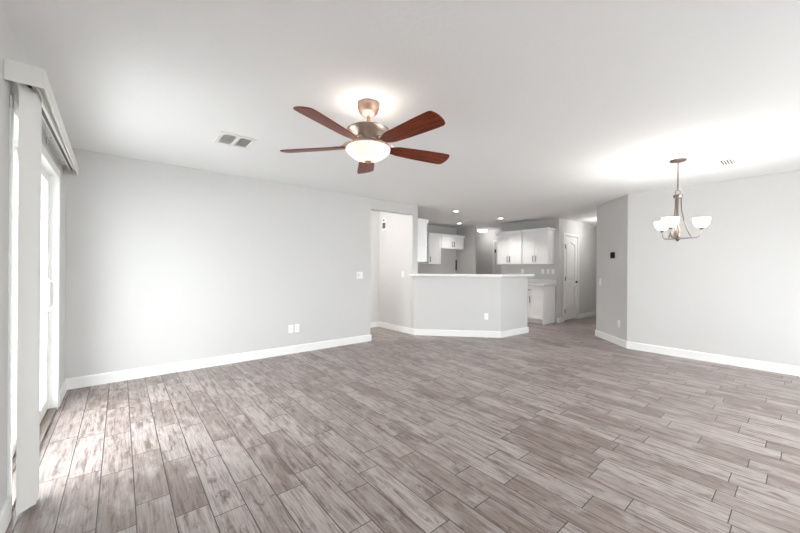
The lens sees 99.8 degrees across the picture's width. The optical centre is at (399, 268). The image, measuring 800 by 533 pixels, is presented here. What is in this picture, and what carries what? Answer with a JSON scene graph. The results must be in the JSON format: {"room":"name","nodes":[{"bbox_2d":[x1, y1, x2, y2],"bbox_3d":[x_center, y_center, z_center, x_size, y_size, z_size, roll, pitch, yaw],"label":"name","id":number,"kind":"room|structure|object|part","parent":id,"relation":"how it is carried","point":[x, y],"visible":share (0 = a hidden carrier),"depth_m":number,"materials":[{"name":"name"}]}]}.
{"room":"empty living room","nodes":[
{"label":"empty living room","id":0,"kind":"room"},
{"bbox_2d":[0,0,65,509],"bbox_3d":[-1.305,0.001,0.789,0.160,2.470,6.880,0,0,-40],"label":"wall","id":1,"kind":"structure","parent":0,"point":[10,46],"depth_m":1.61,"materials":[{"name":"paint"}]},
{"bbox_2d":[0,496,11,532],"bbox_3d":[-0.502,1.184,-0.053,0.017,0.113,4.450,0,0,-40],"label":"baseboard","id":2,"kind":"structure","parent":1,"relation":"attached to","point":[6,510],"depth_m":1.59,"materials":[{"name":"white wood"}]},
{"bbox_2d":[7,95,59,509],"bbox_3d":[-2.511,0.188,2.259,0.163,2.080,1.702,0,0,-40],"label":"door","id":3,"kind":"structure","parent":1,"relation":"in","point":[50,174],"depth_m":2.71,"materials":[{"name":"white plastic"}]},
{"bbox_3d":[-2.295,0.207,1.923,0.038,1.985,0.790,0,0,-40],"label":"fixed panel","id":4,"kind":"part","parent":3,"relation":"part of","materials":[{"name":"glass"}]},
{"bbox_3d":[-2.729,0.189,2.525,0.016,1.835,0.750,0,0,-40],"label":"pane","id":5,"kind":"part","parent":3,"relation":"part of","materials":[{"name":"clear glass"}]},
{"bbox_3d":[-2.729,0.204,2.525,0.038,1.985,0.890,0,0,-40],"label":"sliding panel","id":6,"kind":"part","parent":3,"relation":"part of","materials":[{"name":"glass"}]},
{"bbox_3d":[-2.941,0.225,2.856,0.061,0.280,0.044,0,0,-40],"label":"handle","id":7,"kind":"part","parent":3,"relation":"part of","materials":[{"name":"white plastic"}]},
{"bbox_2d":[4,58,77,516],"bbox_3d":[-2.467,0.117,2.417,0.132,2.183,2.130,0,0,-40],"label":"vertical blind","id":8,"kind":"object","parent":1,"relation":"attached to","point":[37,102],"visible":1,"depth_m":1.70,"materials":[{"name":"plastic"}]},
{"bbox_2d":[65,148,412,378],"bbox_3d":[-1.604,-0.001,4.926,4.665,2.470,0.130,0,0,-40],"label":"wall","id":9,"kind":"structure","parent":0,"point":[166,263],"depth_m":4.14,"materials":[{"name":"paint"}]},
{"bbox_2d":[59,334,371,406],"bbox_3d":[-1.797,1.176,4.415,3.753,0.113,0.553,0,0,-42],"label":"baseboard","id":10,"kind":"structure","parent":9,"relation":"attached to","point":[123,375],"depth_m":4.08,"materials":[{"name":"white wood"}]},
{"bbox_2d":[288,325,292,332],"bbox_3d":[-1.573,0.874,4.862,0.070,0.115,0.016,0,0,-40],"label":"outlet","id":11,"kind":"object","parent":9,"relation":"attached to","point":[290,327],"visible":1,"depth_m":4.86,"materials":[{"name":"white plastic"}]},
{"bbox_2d":[294,324,298,331],"bbox_3d":[-1.506,0.874,4.922,0.070,0.115,0.009,0,0,-40],"label":"power outlet","id":12,"kind":"object","parent":9,"relation":"attached to","point":[296,325],"visible":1,"depth_m":4.92,"materials":[{"name":"white plastic"}]},
{"bbox_2d":[357,272,362,278],"bbox_3d":[-0.667,0.115,5.609,0.118,0.115,0.018,0,0,-40],"label":"light switch","id":13,"kind":"object","parent":9,"relation":"attached to","point":[359,274],"visible":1,"depth_m":5.61,"materials":[{"name":"white plastic"}]},
{"bbox_2d":[370,211,379,321],"bbox_3d":[-1.254,0.001,5.984,2.775,2.470,1.050,0,0,-40],"label":"wall","id":14,"kind":"structure","parent":0,"point":[375,216],"depth_m":7.10,"materials":[{"name":"paint"}]},
{"bbox_2d":[379,205,417,327],"bbox_3d":[-0.305,0.007,7.122,0.140,2.470,1.851,0,0,-40],"label":"wall partition","id":15,"kind":"structure","parent":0,"point":[398,252],"depth_m":6.70,"materials":[{"name":"paint"}]},
{"bbox_2d":[382,218,385,230],"bbox_3d":[-0.331,-0.918,7.024,0.036,0.260,0.121,0,0,-40],"label":"door chime","id":16,"kind":"object","parent":15,"relation":"attached to","point":[383,219],"visible":1,"depth_m":7.01,"materials":[{"name":"white plastic"}]},
{"bbox_2d":[418,218,428,261],"bbox_3d":[0.304,-0.546,6.761,0.330,0.835,0.460,0,0,-40],"label":"upper cabinet","id":17,"kind":"object","parent":15,"relation":"attached to","point":[422,223],"visible":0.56,"depth_m":6.60,"materials":[{"name":"white wood"}]},
{"bbox_3d":[0.302,-0.929,6.757,0.317,0.070,0.460,0,0,-40],"label":"crown moulding","id":18,"kind":"part","parent":17,"relation":"part of","materials":[{"name":"white wood"}]},
{"bbox_3d":[0.397,-0.511,6.839,0.019,0.757,0.405,0,0,-40],"label":"door","id":19,"kind":"part","parent":17,"relation":"part of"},
{"bbox_2d":[1,0,799,231],"bbox_3d":[2.208,-1.242,5.726,11.900,0.120,10.400,0,0,-40],"label":"ceiling","id":20,"kind":"structure","parent":0,"point":[550,109],"depth_m":2.24,"materials":[{"name":"white paint"}]},
{"bbox_2d":[214,131,257,149],"bbox_3d":[-1.551,-1.200,3.177,0.310,0.013,0.310,0,0,-40],"label":"ceiling vent","id":21,"kind":"object","parent":20,"relation":"in","point":[225,138],"visible":1,"depth_m":3.17,"materials":[{"name":"metal"}]},
{"bbox_2d":[280,99,449,173],"bbox_3d":[-0.196,-0.982,2.431,1.305,0.431,1.274,0,0,-40],"label":"ceiling fan","id":22,"kind":"object","parent":20,"relation":"hanging from","point":[367,146],"visible":1,"depth_m":2.34,"materials":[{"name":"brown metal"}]},
{"bbox_3d":[-0.646,-0.890,2.531,0.516,0.008,0.153,0,13,10],"label":"blade","id":23,"kind":"part","parent":22,"relation":"part of","materials":[{"name":"brown wood"}]},
{"bbox_3d":[-0.431,-0.889,2.085,0.153,0.008,0.516,15,7,28],"label":"blade","id":24,"kind":"part","parent":22,"relation":"part of","materials":[{"name":"brown wood"}]},
{"bbox_3d":[-0.409,-0.910,2.483,0.190,0.038,0.074,0,13,10],"label":"blade arm","id":25,"kind":"part","parent":22,"relation":"part of","materials":[{"name":"silver metal"}]},
{"bbox_3d":[-0.288,-0.888,2.873,0.153,0.008,0.516,-13,2,-8],"label":"blade","id":26,"kind":"part","parent":22,"relation":"part of","materials":[{"name":"brown wood"}]},
{"bbox_3d":[-0.232,-0.831,2.456,0.324,0.105,0.324,0,0,-40],"label":"lamp shade","id":27,"kind":"part","parent":22,"relation":"part of","materials":[{"name":"white glass"}]},
{"bbox_3d":[0.059,-0.886,2.151,0.153,0.008,0.516,18,-12,-42],"label":"blade","id":28,"kind":"part","parent":22,"relation":"part of","materials":[{"name":"brown wood"}]},
{"bbox_3d":[0.148,-0.885,2.638,0.516,0.008,0.153,0,-13,-26],"label":"blade","id":29,"kind":"part","parent":22,"relation":"part of","materials":[{"name":"brown wood"}]},
{"bbox_2d":[654,158,710,241],"bbox_3d":[2.993,-0.733,3.626,0.463,0.887,0.490,0,0,-40],"label":"chandelier","id":30,"kind":"object","parent":20,"relation":"hanging from","point":[700,223],"visible":1,"depth_m":3.63,"materials":[{"name":"white glass"}]},
{"bbox_3d":[3.003,-0.481,3.860,0.146,0.103,0.146,0,0,-40],"label":"lamp shade","id":31,"kind":"part","parent":30,"relation":"part of","materials":[{"name":"white glass"}]},
{"bbox_3d":[2.849,-0.482,3.550,0.146,0.103,0.146,0,0,-40],"label":"lamp shade","id":32,"kind":"part","parent":30,"relation":"part of","materials":[{"name":"white glass"}]},
{"bbox_3d":[2.958,-0.556,3.622,0.096,0.432,0.011,0,0,-33],"label":"support rod","id":33,"kind":"part","parent":30,"relation":"part of","materials":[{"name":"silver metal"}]},
{"bbox_3d":[3.019,-0.996,3.660,0.014,0.300,0.014,0,0,-40],"label":"stem","id":34,"kind":"part","parent":30,"relation":"part of","materials":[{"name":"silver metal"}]},
{"bbox_3d":[3.079,-0.555,3.629,0.095,0.432,0.010,0,0,27],"label":"support rod","id":35,"kind":"part","parent":30,"relation":"part of","materials":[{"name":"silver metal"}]},
{"bbox_3d":[3.116,-0.379,3.610,0.186,0.124,0.013,0,0,26],"label":"arm","id":36,"kind":"part","parent":30,"relation":"part of","materials":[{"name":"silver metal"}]},
{"bbox_3d":[3.195,-0.480,3.571,0.146,0.103,0.146,0,0,-40],"label":"lamp shade","id":37,"kind":"part","parent":30,"relation":"part of","materials":[{"name":"white glass"}]},
{"bbox_2d":[697,157,738,169],"bbox_3d":[3.545,-1.167,3.755,0.310,0.013,0.310,0,0,-40],"label":"ceiling vent","id":38,"kind":"object","parent":20,"relation":"in","point":[733,160],"visible":1,"depth_m":3.74,"materials":[{"name":"metal"}]},
{"bbox_2d":[5,315,799,532],"bbox_3d":[2.192,1.308,5.726,11.900,0.100,10.400,0,0,-40],"label":"floor","id":39,"kind":"structure","parent":0,"point":[562,427],"depth_m":2.36,"materials":[{"name":"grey wood"}]},
{"bbox_2d":[527,286,554,324],"bbox_3d":[3.183,0.835,7.950,0.613,0.860,0.670,0,0,-40],"label":"base cabinet","id":40,"kind":"object","parent":39,"relation":"on","point":[541,299],"visible":0.56,"depth_m":7.68,"materials":[{"name":"white wood"}]},
{"bbox_3d":[2.875,0.870,7.910,0.019,0.555,0.323,0,0,-40],"label":"door","id":41,"kind":"part","parent":40,"relation":"part of","materials":[{"name":"white wood"}]},
{"bbox_3d":[2.983,0.497,7.782,0.019,0.163,0.658,0,0,-40],"label":"drawer","id":42,"kind":"part","parent":40,"relation":"part of","materials":[{"name":"white wood"}]},
{"bbox_3d":[3.087,0.872,7.654,0.019,0.555,0.323,0,0,-40],"label":"door","id":43,"kind":"part","parent":40,"relation":"part of","materials":[{"name":"white wood"}]},
{"bbox_2d":[528,279,556,285],"bbox_3d":[3.027,0.333,8.159,0.614,0.138,1.255,0,0,-40],"label":"countertop","id":44,"kind":"structure","parent":40,"relation":"on","point":[531,282],"depth_m":8.02,"materials":[{"name":"grey stone"}]},
{"bbox_2d":[418,225,456,273],"bbox_3d":[0.369,0.011,8.969,3.255,2.470,0.130,0,0,-40],"label":"wall","id":45,"kind":"structure","parent":0,"point":[448,257],"depth_m":9.60,"materials":[{"name":"paint"}]},
{"bbox_2d":[420,232,441,263],"bbox_3d":[0.828,-0.521,9.026,0.480,0.820,0.365,0,0,-40],"label":"upper cabinet","id":46,"kind":"object","parent":45,"relation":"attached to","point":[433,239],"visible":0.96,"depth_m":8.89,"materials":[{"name":"white wood"}]},
{"bbox_3d":[0.827,-0.896,9.031,0.480,0.070,0.352,0,0,-40],"label":"crown moulding","id":47,"kind":"part","parent":46,"relation":"part of","materials":[{"name":"white wood"}]},
{"bbox_3d":[0.924,-0.485,8.925,0.445,0.742,0.019,0,0,-40],"label":"door","id":48,"kind":"part","parent":46,"relation":"part of","materials":[{"name":"white wood"}]},
{"bbox_2d":[441,234,464,249],"bbox_3d":[1.384,-0.732,9.486,0.950,0.390,0.365,0,0,-40],"label":"upper cabinet","id":49,"kind":"object","parent":45,"relation":"attached to","point":[448,242],"visible":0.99,"depth_m":9.35,"materials":[{"name":"white wood"}]},
{"bbox_3d":[1.287,-0.698,9.225,0.453,0.312,0.019,0,0,-40],"label":"door","id":50,"kind":"part","parent":49,"relation":"part of","materials":[{"name":"white wood"}]},
{"bbox_3d":[1.381,-0.892,9.491,0.950,0.070,0.352,0,0,-40],"label":"crown moulding","id":51,"kind":"part","parent":49,"relation":"part of","materials":[{"name":"white wood"}]},
{"bbox_3d":[1.642,-0.695,9.520,0.453,0.312,0.019,0,0,-40],"label":"door","id":52,"kind":"part","parent":49,"relation":"part of","materials":[{"name":"white wood"}]},
{"bbox_2d":[412,276,527,330],"bbox_3d":[1.385,0.703,6.330,2.287,1.100,0.545,0,0,-6],"label":"wall","id":53,"kind":"structure","parent":0,"point":[438,302],"depth_m":6.22,"materials":[{"name":"paint"}]},
{"bbox_2d":[370,321,528,337],"bbox_3d":[0.000,1.188,6.543,5.028,0.113,1.376,0,0,-7],"label":"baseboard","id":54,"kind":"structure","parent":53,"relation":"attached to","point":[430,332],"depth_m":6.25,"materials":[{"name":"white wood"}]},
{"bbox_2d":[409,274,533,276],"bbox_3d":[1.442,0.131,6.366,2.530,0.042,0.740,0,0,-11],"label":"countertop","id":55,"kind":"structure","parent":53,"relation":"on","point":[458,275],"depth_m":6.17,"materials":[{"name":"white stone"}]},
{"bbox_2d":[456,226,500,273],"bbox_3d":[2.371,0.024,10.482,1.760,2.470,3.100,0,0,-40],"label":"wall","id":56,"kind":"structure","parent":0,"point":[466,258],"depth_m":9.95,"materials":[{"name":"paint"}]},
{"bbox_2d":[493,240,500,273],"bbox_3d":[3.182,0.206,10.025,0.155,2.117,0.914,0,0,-40],"label":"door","id":57,"kind":"structure","parent":56,"relation":"in","point":[496,267],"depth_m":10.28,"materials":[{"name":"white wood"}]},
{"bbox_3d":[3.186,0.206,10.028,0.144,2.117,0.914,0,0,-40],"label":"casing","id":58,"kind":"part","parent":57,"relation":"part of","materials":[{"name":"white wood"}]},
{"bbox_2d":[501,218,561,321],"bbox_3d":[3.250,0.030,8.476,0.130,2.470,1.550,0,0,-40],"label":"wall","id":59,"kind":"structure","parent":0,"point":[556,223],"depth_m":8.09,"materials":[{"name":"paint"}]},
{"bbox_2d":[496,230,522,263],"bbox_3d":[2.846,-0.519,8.579,0.365,0.830,0.720,0,0,-40],"label":"upper cabinet","id":60,"kind":"object","parent":59,"relation":"attached to","point":[509,243],"visible":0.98,"depth_m":8.44,"materials":[{"name":"white wood"}]},
{"bbox_3d":[2.635,-0.486,8.616,0.019,0.752,0.338,0,0,-40],"label":"door","id":61,"kind":"part","parent":60,"relation":"part of","materials":[{"name":"white wood"}]},
{"bbox_3d":[2.854,-0.899,8.584,0.352,0.070,0.720,0,0,-40],"label":"crown moulding","id":62,"kind":"part","parent":60,"relation":"part of","materials":[{"name":"white wood"}]},
{"bbox_3d":[2.856,-0.484,8.349,0.019,0.752,0.338,0,0,-40],"label":"door","id":63,"kind":"part","parent":60,"relation":"part of","materials":[{"name":"white wood"}]},
{"bbox_2d":[522,227,555,263],"bbox_3d":[3.298,-0.517,8.035,0.365,0.830,0.658,0,0,-40],"label":"upper cabinet","id":64,"kind":"object","parent":59,"relation":"attached to","point":[539,243],"visible":1,"depth_m":7.89,"materials":[{"name":"white wood"}]},
{"bbox_3d":[3.083,-0.483,8.076,0.019,0.752,0.307,0,0,-40],"label":"door","id":65,"kind":"part","parent":64,"relation":"part of","materials":[{"name":"white wood"}]},
{"bbox_3d":[3.305,-0.896,8.040,0.352,0.070,0.658,0,0,-40],"label":"crown moulding","id":66,"kind":"part","parent":64,"relation":"part of","materials":[{"name":"white wood"}]},
{"bbox_3d":[3.285,-0.482,7.833,0.019,0.752,0.307,0,0,-40],"label":"door","id":67,"kind":"part","parent":64,"relation":"part of","materials":[{"name":"white wood"}]},
{"bbox_2d":[557,317,563,322],"bbox_3d":[3.768,1.212,7.915,0.249,0.113,0.044,0,0,-40],"label":"baseboard","id":68,"kind":"structure","parent":59,"relation":"attached to","point":[559,320],"depth_m":7.87,"materials":[{"name":"white wood"}]},
{"bbox_2d":[561,219,596,316],"bbox_3d":[4.609,0.039,9.461,3.220,2.470,1.330,0,0,-40],"label":"wall","id":69,"kind":"structure","parent":0,"point":[587,233],"depth_m":8.78,"materials":[{"name":"paint"}]},
{"bbox_2d":[563,232,578,321],"bbox_3d":[4.163,0.213,8.279,0.859,2.117,0.180,0,0,-40],"label":"door","id":70,"kind":"structure","parent":69,"relation":"in","point":[570,241],"depth_m":8.27,"materials":[{"name":"white wood"}]},
{"bbox_3d":[4.171,0.199,8.270,0.425,1.594,0.025,0,0,-40],"label":"raised panel","id":71,"kind":"part","parent":70,"relation":"part of","materials":[{"name":"white wood"}]},
{"bbox_2d":[596,194,627,340],"bbox_3d":[3.715,0.033,5.834,0.134,2.470,1.006,0,0,5],"label":"wall","id":72,"kind":"structure","parent":0,"point":[612,216],"depth_m":5.77,"materials":[{"name":"paint"}]},
{"bbox_2d":[610,252,614,257],"bbox_3d":[3.630,-0.222,5.760,0.026,0.104,0.104,0,0,5],"label":"thermostat","id":73,"kind":"object","parent":72,"relation":"attached to","point":[612,254],"visible":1,"depth_m":5.73,"materials":[{"name":"black plastic"}]},
{"bbox_2d":[595,330,799,375],"bbox_3d":[5.033,1.220,5.872,2.818,0.113,6.614,0,0,7],"label":"baseboard","id":74,"kind":"structure","parent":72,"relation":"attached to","point":[728,360],"depth_m":4.60,"materials":[{"name":"white wood"}]},
{"bbox_2d":[627,170,799,366],"bbox_3d":[4.867,0.041,3.914,0.130,2.470,3.805,0,0,-40],"label":"wall","id":75,"kind":"structure","parent":0,"point":[732,289],"depth_m":4.49,"materials":[{"name":"paint"}]},
{"bbox_3d":[5.029,0.042,8.114,4.295,2.470,1.280,0,0,-40],"label":"wall","id":76,"kind":"structure","parent":0,"visible":0},
{"bbox_2d":[579,311,595,318],"bbox_3d":[5.686,1.224,8.803,2.198,0.113,1.073,0,0,-40],"label":"baseboard","id":77,"kind":"structure","parent":76,"relation":"attached to","point":[588,314],"depth_m":8.84,"materials":[{"name":"white wood"}]}
]}

